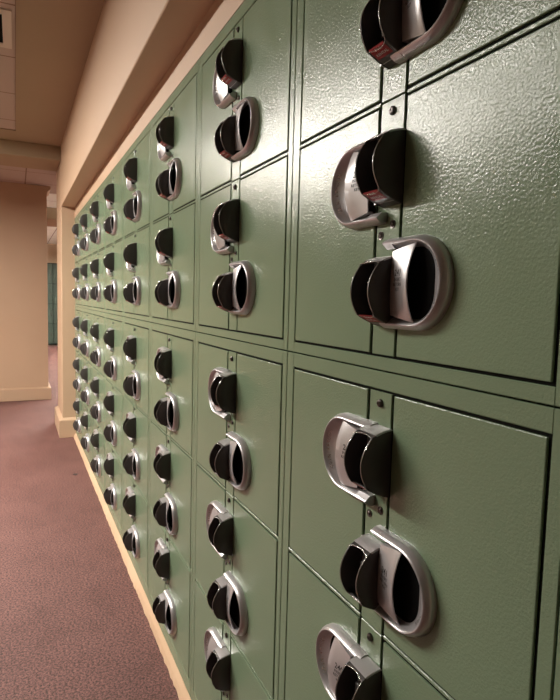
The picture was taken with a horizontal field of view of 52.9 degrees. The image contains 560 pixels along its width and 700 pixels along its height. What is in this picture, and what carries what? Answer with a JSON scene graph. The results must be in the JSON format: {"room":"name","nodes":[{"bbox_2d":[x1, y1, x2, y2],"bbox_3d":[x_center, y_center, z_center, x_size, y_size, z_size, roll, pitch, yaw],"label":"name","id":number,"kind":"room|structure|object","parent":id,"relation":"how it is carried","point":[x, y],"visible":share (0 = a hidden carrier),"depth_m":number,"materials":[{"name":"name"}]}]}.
{"room":"changing room","nodes":[
{"label":"changing room","id":0,"kind":"room"},
{"bbox_2d":[0,0,15,129],"bbox_3d":[-1.794,-1.406,0.474,2.851,0.096,7.300,-1,6,-25],"label":"ceiling tiles","id":1,"kind":"structure","parent":0,"point":[7,56],"depth_m":3.32,"materials":[{"name":"beige tile"}]},
{"bbox_2d":[0,7,11,48],"bbox_3d":[-1.531,-1.532,2.598,0.530,0.008,0.430,-1,6,-25],"label":"ceiling vent","id":2,"kind":"object","parent":1,"relation":"attached to","point":[5,14],"visible":1,"depth_m":2.68,"materials":[{"name":"white metal"}]},
{"bbox_2d":[0,0,19,131],"bbox_3d":[-1.790,-1.358,0.481,2.864,0.013,7.300,-1,6,-25],"label":"trim","id":3,"kind":"structure","parent":1,"relation":"attached to","point":[17,1],"depth_m":3.03,"materials":[{"name":"paint"}]},
{"bbox_2d":[0,181,50,387],"bbox_3d":[-4.266,-0.659,6.210,3.215,2.511,0.450,-1,6,-25],"label":"wall","id":4,"kind":"structure","parent":0,"point":[23,207],"depth_m":6.55,"materials":[{"name":"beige paint"}]},
{"bbox_2d":[0,382,50,401],"bbox_3d":[-4.407,0.516,6.261,3.433,0.153,0.510,-1,6,-25],"label":"baseboard","id":5,"kind":"structure","parent":4,"relation":"attached to","point":[27,393],"depth_m":6.64,"materials":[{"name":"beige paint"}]},
{"bbox_2d":[47,244,56,262],"bbox_3d":[-6.291,-1.466,14.274,6.600,2.611,0.800,-1,6,-25],"label":"wall","id":6,"kind":"structure","parent":0,"point":[51,248],"depth_m":14.03,"materials":[{"name":"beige paint"}]},
{"bbox_2d":[0,0,104,243],"bbox_3d":[-2.469,-1.922,6.206,6.500,0.100,18.300,-1,6,-25],"label":"ceiling","id":7,"kind":"structure","parent":0,"point":[56,37],"depth_m":3.19,"materials":[{"name":"paint"}]},
{"bbox_2d":[0,139,60,170],"bbox_3d":[-3.417,-1.675,4.338,3.192,0.118,0.470,-1,6,-25],"label":"ceiling beam","id":8,"kind":"structure","parent":7,"relation":"attached to","point":[12,153],"depth_m":4.75,"materials":[{"name":"paint"}]},
{"bbox_2d":[47,207,56,226],"bbox_3d":[-3.593,-2.030,8.607,6.500,0.161,1.000,-1,6,-25],"label":"ceiling beam","id":9,"kind":"structure","parent":7,"relation":"attached to","point":[51,212],"depth_m":8.21,"materials":[{"name":"paint"}]},
{"bbox_2d":[0,346,178,699],"bbox_3d":[-2.583,0.679,6.412,6.600,0.100,18.300,-1,6,-25],"label":"floor","id":10,"kind":"structure","parent":0,"point":[74,625],"depth_m":2.44,"materials":[{"name":"carpet"}]},
{"bbox_2d":[47,263,57,344],"bbox_3d":[-5.624,-1.137,13.928,0.608,1.990,0.446,-1,6,-25],"label":"locker","id":11,"kind":"object","parent":10,"relation":"on","point":[51,267],"visible":0.48,"depth_m":13.73,"materials":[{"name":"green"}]},
{"bbox_2d":[72,306,82,440],"bbox_3d":[-1.529,0.220,4.770,0.429,1.155,0.608,-1,6,-25],"label":"locker","id":12,"kind":"object","parent":10,"relation":"on","point":[77,364],"visible":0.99,"depth_m":4.64,"materials":[{"name":"green metal"}]},
{"bbox_2d":[72,337,77,347],"bbox_3d":[-1.688,-0.062,4.655,0.049,0.096,0.046,-1,5,-25],"label":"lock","id":13,"kind":"object","parent":12,"relation":"attached to","point":[75,341],"depth_m":4.63,"materials":[{"name":"grey plastic"}]},
{"bbox_2d":[73,379,77,389],"bbox_3d":[-1.698,0.286,4.686,0.049,0.096,0.046,-1,5,-25],"label":"hood","id":14,"kind":"object","parent":12,"relation":"attached to","point":[75,383],"depth_m":4.66,"materials":[{"name":"grey plastic"}]},
{"bbox_2d":[72,317,78,327],"bbox_3d":[-1.684,-0.227,4.641,0.049,0.096,0.046,-1,5,-25],"label":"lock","id":15,"kind":"object","parent":12,"relation":"attached to","point":[75,322],"depth_m":4.62,"materials":[{"name":"grey plastic"}]},
{"bbox_2d":[73,420,78,430],"bbox_3d":[-1.707,0.632,4.716,0.049,0.096,0.046,-1,5,-25],"label":"hood","id":16,"kind":"object","parent":12,"relation":"attached to","point":[75,424],"depth_m":4.69,"materials":[{"name":"grey plastic"}]},
{"bbox_2d":[73,401,78,411],"bbox_3d":[-1.703,0.467,4.702,0.049,0.096,0.046,-1,5,-25],"label":"hood","id":17,"kind":"object","parent":12,"relation":"attached to","point":[76,403],"depth_m":4.68,"materials":[{"name":"grey plastic"}]},
{"bbox_2d":[73,359,78,369],"bbox_3d":[-1.693,0.121,4.671,0.049,0.096,0.046,-1,5,-25],"label":"hood","id":18,"kind":"object","parent":12,"relation":"attached to","point":[76,362],"depth_m":4.65,"materials":[{"name":"grey plastic"}]},
{"bbox_2d":[72,210,82,307],"bbox_3d":[-1.503,-0.734,4.687,0.429,0.757,0.608,-1,6,-25],"label":"locker","id":19,"kind":"object","parent":12,"relation":"on","point":[77,228],"visible":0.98,"depth_m":4.56,"materials":[{"name":"green metal"}]},
{"bbox_2d":[72,288,77,298],"bbox_3d":[-1.678,-0.464,4.620,0.049,0.096,0.046,-1,5,-25],"label":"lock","id":20,"kind":"object","parent":19,"relation":"attached to","point":[74,294],"depth_m":4.60,"materials":[{"name":"grey plastic"}]},
{"bbox_2d":[72,244,77,254],"bbox_3d":[-1.669,-0.815,4.590,0.049,0.096,0.046,-1,5,-25],"label":"hood","id":21,"kind":"object","parent":19,"relation":"attached to","point":[74,251],"depth_m":4.57,"materials":[{"name":"grey plastic"}]},
{"bbox_2d":[72,267,78,278],"bbox_3d":[-1.673,-0.629,4.606,0.049,0.096,0.046,-1,5,-25],"label":"hood","id":22,"kind":"object","parent":19,"relation":"attached to","point":[75,273],"depth_m":4.59,"materials":[{"name":"grey plastic"}]},
{"bbox_2d":[72,224,78,235],"bbox_3d":[-1.664,-0.980,4.575,0.049,0.096,0.046,-1,5,-25],"label":"hood","id":23,"kind":"object","parent":19,"relation":"attached to","point":[75,229],"depth_m":4.56,"materials":[{"name":"grey plastic"}]},
{"bbox_2d":[80,308,92,463],"bbox_3d":[-1.270,0.275,4.220,0.429,1.155,0.608,-1,6,-25],"label":"locker","id":24,"kind":"object","parent":10,"relation":"on","point":[85,325],"visible":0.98,"depth_m":4.09,"materials":[{"name":"green metal"}]},
{"bbox_2d":[80,437,86,448],"bbox_3d":[-1.449,0.687,4.166,0.049,0.096,0.046,-1,5,-25],"label":"hood","id":25,"kind":"object","parent":24,"relation":"attached to","point":[82,442],"depth_m":4.15,"materials":[{"name":"grey plastic"}]},
{"bbox_2d":[80,391,86,401],"bbox_3d":[-1.440,0.341,4.136,0.049,0.096,0.046,-1,5,-25],"label":"hood","id":26,"kind":"object","parent":24,"relation":"attached to","point":[82,395],"depth_m":4.12,"materials":[{"name":"grey plastic"}]},
{"bbox_2d":[80,343,86,354],"bbox_3d":[-1.431,-0.007,4.106,0.049,0.096,0.046,-1,5,-25],"label":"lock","id":27,"kind":"object","parent":24,"relation":"attached to","point":[82,348],"depth_m":4.08,"materials":[{"name":"grey plastic"}]},
{"bbox_2d":[80,415,87,427],"bbox_3d":[-1.444,0.522,4.152,0.049,0.096,0.046,-1,5,-25],"label":"hood","id":28,"kind":"object","parent":24,"relation":"attached to","point":[84,419],"depth_m":4.13,"materials":[{"name":"grey plastic"}]},
{"bbox_2d":[80,368,87,380],"bbox_3d":[-1.435,0.176,4.122,0.049,0.096,0.046,-1,5,-25],"label":"hood","id":29,"kind":"object","parent":24,"relation":"attached to","point":[84,372],"depth_m":4.10,"materials":[{"name":"grey plastic"}]},
{"bbox_2d":[80,320,87,332],"bbox_3d":[-1.426,-0.172,4.091,0.049,0.096,0.046,-1,5,-25],"label":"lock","id":30,"kind":"object","parent":24,"relation":"attached to","point":[84,324],"depth_m":4.07,"materials":[{"name":"grey plastic"}]},
{"bbox_2d":[79,197,91,309],"bbox_3d":[-1.245,-0.679,4.137,0.429,0.757,0.608,-1,6,-25],"label":"locker","id":31,"kind":"object","parent":24,"relation":"on","point":[85,220],"visible":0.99,"depth_m":4.01,"materials":[{"name":"green metal"}]},
{"bbox_2d":[80,238,85,250],"bbox_3d":[-1.410,-0.760,4.040,0.049,0.096,0.046,-1,5,-25],"label":"hood","id":32,"kind":"object","parent":31,"relation":"attached to","point":[82,245],"depth_m":4.02,"materials":[{"name":"grey plastic"}]},
{"bbox_2d":[79,214,86,227],"bbox_3d":[-1.406,-0.925,4.026,0.049,0.096,0.046,-1,5,-25],"label":"hood","id":33,"kind":"object","parent":31,"relation":"attached to","point":[83,219],"depth_m":4.01,"materials":[{"name":"grey plastic"}]},
{"bbox_2d":[80,288,86,298],"bbox_3d":[-1.420,-0.409,4.071,0.049,0.096,0.046,-1,5,-25],"label":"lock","id":34,"kind":"object","parent":31,"relation":"attached to","point":[83,291],"depth_m":4.05,"materials":[{"name":"grey plastic"}]},
{"bbox_2d":[80,264,86,276],"bbox_3d":[-1.415,-0.574,4.056,0.049,0.096,0.046,-1,5,-25],"label":"hood","id":35,"kind":"object","parent":31,"relation":"attached to","point":[83,269],"depth_m":4.04,"materials":[{"name":"grey plastic"}]},
{"bbox_2d":[90,310,104,493],"bbox_3d":[-1.012,0.330,3.670,0.429,1.155,0.608,-1,6,-25],"label":"locker","id":36,"kind":"object","parent":10,"relation":"on","point":[97,330],"visible":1,"depth_m":3.53,"materials":[{"name":"green metal"}]},
{"bbox_2d":[90,459,97,472],"bbox_3d":[-1.191,0.742,3.616,0.049,0.096,0.046,-1,5,-25],"label":"hood","id":37,"kind":"object","parent":36,"relation":"attached to","point":[93,463],"depth_m":3.60,"materials":[{"name":"grey plastic"}]},
{"bbox_2d":[90,405,97,418],"bbox_3d":[-1.182,0.396,3.586,0.049,0.096,0.046,-1,5,-25],"label":"hood","id":38,"kind":"object","parent":36,"relation":"attached to","point":[93,411],"depth_m":3.57,"materials":[{"name":"grey plastic"}]},
{"bbox_2d":[90,351,97,363],"bbox_3d":[-1.172,0.048,3.555,0.049,0.096,0.046,-1,5,-25],"label":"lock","id":39,"kind":"object","parent":36,"relation":"attached to","point":[93,356],"depth_m":3.53,"materials":[{"name":"grey plastic"}]},
{"bbox_2d":[90,433,98,447],"bbox_3d":[-1.187,0.577,3.602,0.049,0.096,0.046,-1,5,-25],"label":"hood","id":40,"kind":"object","parent":36,"relation":"attached to","point":[94,439],"depth_m":3.58,"materials":[{"name":"grey plastic"}]},
{"bbox_2d":[90,379,98,393],"bbox_3d":[-1.177,0.231,3.571,0.049,0.096,0.046,-1,5,-25],"label":"hood","id":41,"kind":"object","parent":36,"relation":"attached to","point":[94,385],"depth_m":3.55,"materials":[{"name":"grey plastic"}]},
{"bbox_2d":[90,324,98,338],"bbox_3d":[-1.168,-0.117,3.541,0.049,0.096,0.046,-1,5,-25],"label":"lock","id":42,"kind":"object","parent":36,"relation":"attached to","point":[94,330],"depth_m":3.52,"materials":[{"name":"grey plastic"}]},
{"bbox_2d":[89,180,104,311],"bbox_3d":[-0.987,-0.625,3.587,0.429,0.757,0.608,-1,6,-25],"label":"locker","id":43,"kind":"object","parent":36,"relation":"on","point":[97,208],"visible":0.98,"depth_m":3.46,"materials":[{"name":"green metal"}]},
{"bbox_2d":[90,286,97,299],"bbox_3d":[-1.162,-0.354,3.521,0.049,0.096,0.046,-1,5,-25],"label":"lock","id":44,"kind":"object","parent":43,"relation":"attached to","point":[94,291],"depth_m":3.50,"materials":[{"name":"grey plastic"}]},
{"bbox_2d":[90,229,97,243],"bbox_3d":[-1.152,-0.705,3.490,0.049,0.096,0.046,-1,5,-25],"label":"hood","id":45,"kind":"object","parent":43,"relation":"attached to","point":[93,237],"depth_m":3.47,"materials":[{"name":"grey plastic"}]},
{"bbox_2d":[89,201,98,217],"bbox_3d":[-1.148,-0.870,3.475,0.049,0.096,0.046,-1,5,-25],"label":"hood","id":46,"kind":"object","parent":43,"relation":"attached to","point":[94,207],"depth_m":3.46,"materials":[{"name":"grey plastic"}]},
{"bbox_2d":[90,259,98,274],"bbox_3d":[-1.157,-0.519,3.506,0.049,0.096,0.046,-1,5,-25],"label":"hood","id":47,"kind":"object","parent":43,"relation":"attached to","point":[94,265],"depth_m":3.49,"materials":[{"name":"grey plastic"}]},
{"bbox_2d":[103,313,123,538],"bbox_3d":[-0.754,0.384,3.120,0.429,1.155,0.608,-1,6,-25],"label":"locker","id":48,"kind":"object","parent":10,"relation":"on","point":[113,335],"visible":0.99,"depth_m":2.97,"materials":[{"name":"green metal"}]},
{"bbox_2d":[103,488,112,504],"bbox_3d":[-0.933,0.797,3.066,0.049,0.096,0.046,-1,5,-25],"label":"hood","id":49,"kind":"object","parent":48,"relation":"attached to","point":[107,495],"depth_m":3.05,"materials":[{"name":"grey plastic"}]},
{"bbox_2d":[103,425,112,441],"bbox_3d":[-0.924,0.450,3.036,0.049,0.096,0.046,-1,5,-25],"label":"hood","id":50,"kind":"object","parent":48,"relation":"attached to","point":[108,433],"depth_m":3.02,"materials":[{"name":"grey plastic"}]},
{"bbox_2d":[103,361,112,377],"bbox_3d":[-0.914,0.102,3.006,0.049,0.096,0.046,-1,5,-25],"label":"hood","id":51,"kind":"object","parent":48,"relation":"attached to","point":[107,368],"depth_m":2.98,"materials":[{"name":"grey plastic"}]},
{"bbox_2d":[103,458,113,475],"bbox_3d":[-0.928,0.632,3.052,0.049,0.096,0.046,-1,5,-25],"label":"hood","id":52,"kind":"object","parent":48,"relation":"attached to","point":[108,465],"depth_m":3.03,"materials":[{"name":"grey plastic"}]},
{"bbox_2d":[103,395,113,411],"bbox_3d":[-0.919,0.285,3.022,0.049,0.096,0.046,-1,5,-25],"label":"hood","id":53,"kind":"object","parent":48,"relation":"attached to","point":[108,402],"depth_m":3.00,"materials":[{"name":"grey plastic"}]},
{"bbox_2d":[103,330,113,346],"bbox_3d":[-0.910,-0.062,2.991,0.049,0.096,0.046,-1,5,-25],"label":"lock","id":54,"kind":"object","parent":48,"relation":"attached to","point":[108,337],"depth_m":2.97,"materials":[{"name":"grey plastic"}]},
{"bbox_2d":[103,157,122,315],"bbox_3d":[-0.729,-0.570,3.037,0.429,0.757,0.608,-1,6,-25],"label":"locker","id":55,"kind":"object","parent":48,"relation":"on","point":[113,191],"visible":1,"depth_m":2.90,"materials":[{"name":"green metal"}]},
{"bbox_2d":[103,285,113,300],"bbox_3d":[-0.904,-0.299,2.970,0.049,0.096,0.046,-1,5,-25],"label":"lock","id":56,"kind":"object","parent":55,"relation":"attached to","point":[107,292],"depth_m":2.95,"materials":[{"name":"grey plastic"}]},
{"bbox_2d":[103,253,113,270],"bbox_3d":[-0.899,-0.464,2.956,0.049,0.096,0.046,-1,5,-25],"label":"hood","id":57,"kind":"object","parent":55,"relation":"attached to","point":[108,261],"depth_m":2.94,"materials":[{"name":"grey plastic"}]},
{"bbox_2d":[103,216,113,234],"bbox_3d":[-0.894,-0.650,2.940,0.049,0.096,0.046,-1,5,-25],"label":"hood","id":58,"kind":"object","parent":55,"relation":"attached to","point":[107,224],"depth_m":2.92,"materials":[{"name":"grey plastic"}]},
{"bbox_2d":[103,184,113,202],"bbox_3d":[-0.890,-0.815,2.925,0.049,0.096,0.046,-1,5,-25],"label":"hood","id":59,"kind":"object","parent":55,"relation":"attached to","point":[108,193],"depth_m":2.91,"materials":[{"name":"grey plastic"}]},
{"bbox_2d":[122,317,149,597],"bbox_3d":[-0.496,0.439,2.570,0.429,1.155,0.608,-1,6,-25],"label":"locker","id":60,"kind":"object","parent":10,"relation":"on","point":[136,332],"visible":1,"depth_m":2.42,"materials":[{"name":"green metal"}]},
{"bbox_2d":[123,530,134,550],"bbox_3d":[-0.675,0.851,2.516,0.049,0.096,0.046,-1,5,-25],"label":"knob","id":61,"kind":"object","parent":60,"relation":"attached to","point":[127,537],"depth_m":2.50,"materials":[{"name":"black plastic"}]},
{"bbox_2d":[123,454,134,474],"bbox_3d":[-0.665,0.505,2.486,0.049,0.096,0.046,-1,5,-25],"label":"hood","id":62,"kind":"object","parent":60,"relation":"attached to","point":[127,462],"depth_m":2.47,"materials":[{"name":"grey plastic"}]},
{"bbox_2d":[123,376,134,395],"bbox_3d":[-0.656,0.157,2.455,0.049,0.096,0.046,-1,5,-25],"label":"hood","id":63,"kind":"object","parent":60,"relation":"attached to","point":[127,384],"depth_m":2.44,"materials":[{"name":"grey plastic"}]},
{"bbox_2d":[123,494,135,515],"bbox_3d":[-0.670,0.686,2.502,0.049,0.096,0.046,-1,5,-25],"label":"hood","id":64,"kind":"object","parent":60,"relation":"attached to","point":[129,501],"depth_m":2.49,"materials":[{"name":"grey plastic"}]},
{"bbox_2d":[123,418,135,438],"bbox_3d":[-0.661,0.340,2.471,0.049,0.096,0.046,-1,5,-25],"label":"hood","id":65,"kind":"object","parent":60,"relation":"attached to","point":[129,425],"depth_m":2.45,"materials":[{"name":"grey plastic"}]},
{"bbox_2d":[123,338,135,359],"bbox_3d":[-0.652,-0.008,2.441,0.049,0.096,0.046,-1,5,-25],"label":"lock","id":66,"kind":"object","parent":60,"relation":"attached to","point":[129,346],"depth_m":2.42,"materials":[{"name":"grey plastic"}]},
{"bbox_2d":[123,120,151,321],"bbox_3d":[-0.471,-0.515,2.487,0.429,0.757,0.608,-1,6,-25],"label":"locker","id":67,"kind":"object","parent":60,"relation":"on","point":[137,160],"visible":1,"depth_m":2.35,"materials":[{"name":"green metal"}]},
{"bbox_2d":[123,282,135,302],"bbox_3d":[-0.646,-0.244,2.421,0.049,0.096,0.046,-1,5,-25],"label":"hood","id":68,"kind":"object","parent":67,"relation":"attached to","point":[128,291],"depth_m":2.40,"materials":[{"name":"grey plastic"}]},
{"bbox_2d":[123,198,135,221],"bbox_3d":[-0.636,-0.595,2.390,0.049,0.096,0.046,-1,5,-25],"label":"hood","id":69,"kind":"object","parent":67,"relation":"attached to","point":[128,211],"depth_m":2.37,"materials":[{"name":"grey plastic"}]},
{"bbox_2d":[123,243,136,265],"bbox_3d":[-0.641,-0.409,2.406,0.049,0.096,0.046,-1,5,-25],"label":"hood","id":70,"kind":"object","parent":67,"relation":"attached to","point":[130,251],"depth_m":2.39,"materials":[{"name":"grey plastic"}]},
{"bbox_2d":[123,158,136,182],"bbox_3d":[-0.632,-0.760,2.376,0.049,0.096,0.046,-1,5,-25],"label":"hood","id":71,"kind":"object","parent":67,"relation":"attached to","point":[130,167],"depth_m":2.36,"materials":[{"name":"grey plastic"}]},
{"bbox_2d":[148,322,195,697],"bbox_3d":[-0.238,0.494,2.020,0.429,1.155,0.608,-1,6,-25],"label":"locker","id":72,"kind":"object","parent":10,"relation":"on","point":[172,349],"visible":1,"depth_m":1.87,"materials":[{"name":"green metal"}]},
{"bbox_2d":[152,596,167,623],"bbox_3d":[-0.417,0.906,1.966,0.049,0.096,0.046,-1,5,-25],"label":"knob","id":73,"kind":"object","parent":72,"relation":"attached to","point":[158,607],"depth_m":1.95,"materials":[{"name":"black plastic"}]},
{"bbox_2d":[153,499,168,526],"bbox_3d":[-0.407,0.560,1.936,0.049,0.096,0.046,-1,5,-25],"label":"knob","id":74,"kind":"object","parent":72,"relation":"attached to","point":[159,510],"depth_m":1.92,"materials":[{"name":"black plastic"}]},
{"bbox_2d":[153,548,169,578],"bbox_3d":[-0.412,0.741,1.952,0.049,0.096,0.046,-1,5,-25],"label":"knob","id":75,"kind":"object","parent":72,"relation":"attached to","point":[161,560],"depth_m":1.94,"materials":[{"name":"black plastic"}]},
{"bbox_2d":[153,453,170,480],"bbox_3d":[-0.403,0.395,1.921,0.049,0.096,0.046,-1,5,-25],"label":"hood","id":76,"kind":"object","parent":72,"relation":"attached to","point":[162,462],"depth_m":1.91,"materials":[{"name":"grey plastic"}]},
{"bbox_2d":[154,400,169,425],"bbox_3d":[-0.398,0.212,1.905,0.049,0.096,0.046,-1,5,-25],"label":"hood","id":77,"kind":"object","parent":72,"relation":"attached to","point":[160,409],"depth_m":1.89,"materials":[{"name":"grey plastic"}]},
{"bbox_2d":[154,351,171,378],"bbox_3d":[-0.394,0.047,1.891,0.049,0.096,0.046,-1,5,-25],"label":"hood","id":78,"kind":"object","parent":72,"relation":"attached to","point":[163,360],"depth_m":1.87,"materials":[{"name":"grey plastic"}]},
{"bbox_2d":[150,60,198,330],"bbox_3d":[-0.213,-0.460,1.937,0.429,0.757,0.608,-1,6,-25],"label":"locker","id":79,"kind":"object","parent":72,"relation":"on","point":[175,127],"visible":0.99,"depth_m":1.79,"materials":[{"name":"green metal"}]},
{"bbox_2d":[155,279,171,305],"bbox_3d":[-0.388,-0.190,1.871,0.049,0.096,0.046,-1,5,-25],"label":"hood","id":80,"kind":"object","parent":79,"relation":"attached to","point":[161,289],"depth_m":1.85,"materials":[{"name":"grey plastic"}]},
{"bbox_2d":[155,228,172,257],"bbox_3d":[-0.383,-0.355,1.856,0.049,0.096,0.046,-1,5,-25],"label":"hood","id":81,"kind":"object","parent":79,"relation":"attached to","point":[164,239],"depth_m":1.84,"materials":[{"name":"grey plastic"}]},
{"bbox_2d":[155,169,172,200],"bbox_3d":[-0.378,-0.540,1.840,0.049,0.096,0.046,-1,5,-25],"label":"hood","id":82,"kind":"object","parent":79,"relation":"attached to","point":[162,187],"depth_m":1.82,"materials":[{"name":"grey plastic"}]},
{"bbox_2d":[156,117,173,149],"bbox_3d":[-0.374,-0.705,1.825,0.049,0.096,0.046,-1,5,-25],"label":"hood","id":83,"kind":"object","parent":79,"relation":"attached to","point":[165,129],"depth_m":1.81,"materials":[{"name":"grey plastic"}]},
{"bbox_2d":[191,332,291,699],"bbox_3d":[0.020,0.549,1.470,0.429,1.155,0.608,-1,6,-25],"label":"locker","id":84,"kind":"object","parent":10,"relation":"on","point":[241,386],"visible":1,"depth_m":1.32,"materials":[{"name":"green metal"}]},
{"bbox_2d":[206,647,230,690],"bbox_3d":[-0.154,0.796,1.402,0.049,0.096,0.046,-1,5,-25],"label":"lock","id":85,"kind":"object","parent":84,"relation":"attached to","point":[218,664],"depth_m":1.39,"materials":[{"name":"black plastic"}]},
{"bbox_2d":[207,580,230,619],"bbox_3d":[-0.149,0.615,1.386,0.049,0.096,0.046,-1,5,-25],"label":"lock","id":86,"kind":"object","parent":84,"relation":"attached to","point":[217,593],"depth_m":1.37,"materials":[{"name":"black plastic"}]},
{"bbox_2d":[208,516,232,555],"bbox_3d":[-0.145,0.450,1.371,0.049,0.096,0.046,-1,5,-25],"label":"lock","id":87,"kind":"object","parent":84,"relation":"attached to","point":[220,530],"depth_m":1.36,"materials":[{"name":"black plastic"}]},
{"bbox_2d":[209,442,233,479],"bbox_3d":[-0.140,0.267,1.355,0.049,0.096,0.046,-1,5,-25],"label":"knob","id":88,"kind":"object","parent":84,"relation":"attached to","point":[219,458],"depth_m":1.34,"materials":[{"name":"black plastic"}]},
{"bbox_2d":[210,374,235,413],"bbox_3d":[-0.136,0.102,1.341,0.049,0.096,0.046,-1,5,-25],"label":"knob","id":89,"kind":"object","parent":84,"relation":"attached to","point":[223,388],"depth_m":1.33,"materials":[{"name":"black plastic"}]},
{"bbox_2d":[196,0,297,349],"bbox_3d":[0.045,-0.405,1.387,0.429,0.757,0.608,-1,6,-25],"label":"locker","id":90,"kind":"object","parent":84,"relation":"on","point":[247,74],"visible":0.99,"depth_m":1.24,"materials":[{"name":"green metal"}]},
{"bbox_2d":[212,273,236,311],"bbox_3d":[-0.130,-0.135,1.321,0.049,0.096,0.046,-1,5,-25],"label":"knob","id":91,"kind":"object","parent":90,"relation":"attached to","point":[222,289],"depth_m":1.30,"materials":[{"name":"black plastic"}]},
{"bbox_2d":[213,200,239,242],"bbox_3d":[-0.125,-0.300,1.306,0.049,0.096,0.046,-1,5,-25],"label":"knob","id":92,"kind":"object","parent":90,"relation":"attached to","point":[226,218],"depth_m":1.29,"materials":[{"name":"black plastic"}]},
{"bbox_2d":[214,116,239,162],"bbox_3d":[-0.120,-0.486,1.290,0.049,0.096,0.046,-1,5,-25],"label":"knob","id":93,"kind":"object","parent":90,"relation":"attached to","point":[225,141],"depth_m":1.27,"materials":[{"name":"black plastic"}]},
{"bbox_2d":[216,39,242,88],"bbox_3d":[-0.116,-0.650,1.276,0.049,0.096,0.046,-1,5,-25],"label":"knob","id":94,"kind":"object","parent":90,"relation":"attached to","point":[229,61],"depth_m":1.26,"materials":[{"name":"black plastic"}]},
{"bbox_2d":[278,352,559,699],"bbox_3d":[0.278,0.604,0.920,0.429,1.155,0.608,-1,6,-25],"label":"locker","id":95,"kind":"object","parent":10,"relation":"on","point":[421,549],"visible":1,"depth_m":0.73,"materials":[{"name":"green metal"}]},
{"bbox_2d":[336,661,380,699],"bbox_3d":[0.113,0.505,0.822,0.049,0.096,0.046,-1,5,-25],"label":"lock","id":96,"kind":"object","parent":95,"relation":"attached to","point":[358,680],"depth_m":0.82,"materials":[{"name":"black plastic"}]},
{"bbox_2d":[340,541,378,609],"bbox_3d":[0.118,0.322,0.805,0.049,0.096,0.046,-1,5,-25],"label":"lock","id":97,"kind":"object","parent":95,"relation":"attached to","point":[359,566],"depth_m":0.79,"materials":[{"name":"black plastic"}]},
{"bbox_2d":[344,430,391,497],"bbox_3d":[0.122,0.157,0.791,0.049,0.096,0.046,-1,5,-25],"label":"knob","id":98,"kind":"object","parent":95,"relation":"attached to","point":[368,453],"depth_m":0.78,"materials":[{"name":"black plastic"}]},
{"bbox_2d":[288,0,559,406],"bbox_3d":[0.303,-0.350,0.837,0.429,0.757,0.608,-1,6,-25],"label":"locker","id":99,"kind":"object","parent":95,"relation":"on","point":[425,229],"visible":1,"depth_m":0.69,"materials":[{"name":"green metal"}]},
{"bbox_2d":[351,258,394,325],"bbox_3d":[0.129,-0.080,0.770,0.049,0.096,0.046,-1,5,-25],"label":"knob","id":100,"kind":"object","parent":99,"relation":"attached to","point":[372,284],"depth_m":0.75,"materials":[{"name":"black plastic"}]},
{"bbox_2d":[355,130,405,207],"bbox_3d":[0.133,-0.245,0.756,0.049,0.096,0.046,-1,5,-25],"label":"lock","id":101,"kind":"object","parent":99,"relation":"attached to","point":[380,164],"depth_m":0.74,"materials":[{"name":"black plastic"}]},
{"bbox_2d":[360,0,407,68],"bbox_3d":[0.138,-0.431,0.740,0.049,0.096,0.046,-1,5,-25],"label":"lock","id":102,"kind":"object","parent":99,"relation":"attached to","point":[383,24],"depth_m":0.73,"materials":[{"name":"black plastic"}]},
{"bbox_2d":[553,612,559,699],"bbox_3d":[0.536,0.658,0.370,0.429,1.155,0.608,-1,6,-25],"label":"locker","id":103,"kind":"object","parent":10,"relation":"on","point":[556,696],"visible":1,"depth_m":0.54,"materials":[{"name":"green metal"}]},
{"bbox_2d":[56,0,214,417],"bbox_3d":[-0.159,-0.220,1.842,0.558,2.611,8.170,-1,6,-25],"label":"wall","id":104,"kind":"structure","parent":0,"point":[135,43],"depth_m":2.52,"materials":[{"name":"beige paint"}]},
{"bbox_2d":[55,406,75,437],"bbox_3d":[-1.792,0.652,5.361,0.618,0.177,0.660,-1,6,-25],"label":"baseboard","id":105,"kind":"structure","parent":104,"relation":"attached to","point":[64,426],"depth_m":4.97,"materials":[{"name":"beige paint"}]},
{"bbox_2d":[74,433,190,699],"bbox_3d":[-0.664,1.000,2.530,0.022,0.036,5.459,-1,6,-25],"label":"trim","id":106,"kind":"structure","parent":104,"relation":"attached to","point":[178,682],"depth_m":2.32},
{"bbox_2d":[75,0,244,216],"bbox_3d":[-0.431,0.015,2.558,0.450,2.006,5.490,-1,6,-25],"label":"wall niche","id":107,"kind":"object","parent":104,"relation":"attached to","point":[220,12],"visible":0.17,"depth_m":1.82,"materials":[{"name":"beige paint"}]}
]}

